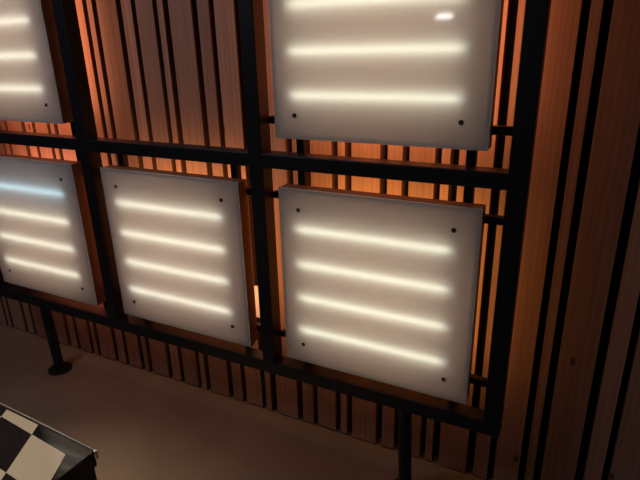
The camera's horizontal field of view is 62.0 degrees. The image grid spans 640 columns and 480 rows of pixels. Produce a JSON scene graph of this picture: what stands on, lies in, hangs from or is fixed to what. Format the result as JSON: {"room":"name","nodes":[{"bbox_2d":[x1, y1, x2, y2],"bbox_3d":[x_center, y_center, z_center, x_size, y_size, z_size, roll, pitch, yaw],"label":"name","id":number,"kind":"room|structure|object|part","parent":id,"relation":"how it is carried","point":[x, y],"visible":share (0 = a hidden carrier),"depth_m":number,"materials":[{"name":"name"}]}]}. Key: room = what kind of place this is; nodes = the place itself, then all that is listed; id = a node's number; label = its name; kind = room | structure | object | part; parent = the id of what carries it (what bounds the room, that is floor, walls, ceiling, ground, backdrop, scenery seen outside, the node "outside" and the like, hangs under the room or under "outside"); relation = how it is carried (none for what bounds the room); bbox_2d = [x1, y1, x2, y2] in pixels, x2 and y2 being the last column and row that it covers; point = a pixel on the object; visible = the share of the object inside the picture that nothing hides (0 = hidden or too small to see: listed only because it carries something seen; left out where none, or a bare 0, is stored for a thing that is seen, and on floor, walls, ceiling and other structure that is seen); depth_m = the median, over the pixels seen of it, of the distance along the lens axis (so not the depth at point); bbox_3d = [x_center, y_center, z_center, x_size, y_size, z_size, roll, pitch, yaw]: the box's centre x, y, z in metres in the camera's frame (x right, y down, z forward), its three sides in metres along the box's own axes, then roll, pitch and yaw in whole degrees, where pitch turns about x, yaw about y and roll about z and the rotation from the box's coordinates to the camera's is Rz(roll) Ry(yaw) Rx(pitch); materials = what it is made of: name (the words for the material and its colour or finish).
{"room":"television studio","nodes":[
{"label":"television studio","id":0,"kind":"room"},
{"bbox_2d":[0,323,492,479],"bbox_3d":[-1.110,1.407,0.471,7.200,0.080,4.270,9,23,25],"label":"floor","id":1,"kind":"structure","parent":0,"point":[142,424],"depth_m":2.10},
{"bbox_2d":[0,403,98,479],"bbox_3d":[-1.124,0.751,1.469,1.004,0.451,0.505,10,23,27],"label":"checkered table","id":2,"kind":"object","parent":1,"relation":"on","point":[30,449],"visible":1,"depth_m":1.36,"materials":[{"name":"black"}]},
{"bbox_2d":[0,0,551,479],"bbox_3d":[-0.509,-0.142,1.841,2.285,1.840,0.112,9,23,25],"label":"steel frame","id":3,"kind":"object","parent":1,"relation":"on","point":[88,147],"visible":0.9,"depth_m":1.65,"materials":[{"name":"black metal"}]},
{"bbox_3d":[-1.512,-0.452,2.261,0.048,1.503,0.057,9,23,25],"label":"post","id":4,"kind":"part","parent":3,"relation":"part of","materials":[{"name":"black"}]},
{"bbox_2d":[0,0,72,123],"bbox_3d":[-1.198,-0.747,1.980,0.600,0.592,0.054,9,23,25],"label":"light panel","id":5,"kind":"object","parent":3,"relation":"attached to","point":[33,86],"visible":0.97,"depth_m":1.91,"materials":[{"name":"white plastic"}]},
{"bbox_3d":[-1.232,0.445,2.451,0.055,0.342,0.043,9,23,25],"label":"leg","id":6,"kind":"part","parent":3,"relation":"part of","materials":[{"name":"black metal"}]},
{"bbox_2d":[0,153,105,305],"bbox_3d":[-1.181,-0.054,2.237,0.600,0.592,0.054,9,23,25],"label":"light panel","id":7,"kind":"object","parent":3,"relation":"attached to","point":[48,245],"visible":0.99,"depth_m":2.18,"materials":[{"name":"white plastic"}]},
{"bbox_3d":[-0.844,-0.350,1.941,0.048,1.503,0.057,9,23,25],"label":"post","id":8,"kind":"part","parent":3,"relation":"part of","materials":[{"name":"black metal"}]},
{"bbox_2d":[100,165,257,346],"bbox_3d":[-0.509,0.049,1.915,0.600,0.592,0.054,9,23,25],"label":"light panel","id":9,"kind":"object","parent":3,"relation":"attached to","point":[181,241],"visible":1,"depth_m":1.87,"materials":[{"name":"white plastic"}]},
{"bbox_3d":[-0.496,0.384,2.036,2.283,0.045,0.055,9,23,25],"label":"rail","id":10,"kind":"part","parent":3,"relation":"part of","materials":[{"name":"black metal"}]},
{"bbox_3d":[-0.513,-0.299,1.782,2.283,0.043,0.055,9,23,25],"label":"rail","id":11,"kind":"part","parent":3,"relation":"part of","materials":[{"name":"black metal"}]},
{"bbox_3d":[-0.182,-0.248,1.623,0.048,1.503,0.057,9,23,25],"label":"post","id":12,"kind":"part","parent":3,"relation":"part of","materials":[{"name":"black metal"}]},
{"bbox_2d":[278,184,485,403],"bbox_3d":[0.160,0.152,1.594,0.600,0.592,0.054,9,23,25],"label":"light panel","id":13,"kind":"object","parent":3,"relation":"attached to","point":[380,287],"visible":1,"depth_m":1.55,"materials":[{"name":"white plastic"}]},
{"bbox_2d":[268,0,503,150],"bbox_3d":[0.143,-0.541,1.336,0.600,0.592,0.054,9,23,25],"label":"light panel","id":14,"kind":"object","parent":3,"relation":"attached to","point":[414,73],"visible":1,"depth_m":1.34,"materials":[{"name":"white plastic"}]},
{"bbox_3d":[0.275,0.676,1.728,0.055,0.342,0.043,9,23,25],"label":"leg","id":15,"kind":"part","parent":3,"relation":"part of","materials":[{"name":"black metal"}]},
{"bbox_3d":[0.486,-0.145,1.302,0.048,1.503,0.057,9,23,25],"label":"post","id":16,"kind":"part","parent":3,"relation":"part of","materials":[{"name":"black metal"}]},
{"bbox_2d":[0,0,639,479],"bbox_3d":[-0.194,-0.663,1.700,7.216,2.900,0.070,9,23,25],"label":"wall","id":17,"kind":"structure","parent":0,"point":[168,71],"depth_m":1.63,"materials":[{"name":"brown wood"}]},
{"bbox_2d":[254,285,259,317],"bbox_3d":[-0.208,0.238,2.004,0.080,0.132,0.011,9,23,25],"label":"wall plate","id":18,"kind":"object","parent":17,"relation":"attached to","point":[255,286],"visible":0.29,"depth_m":2.01,"materials":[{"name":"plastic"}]}
]}

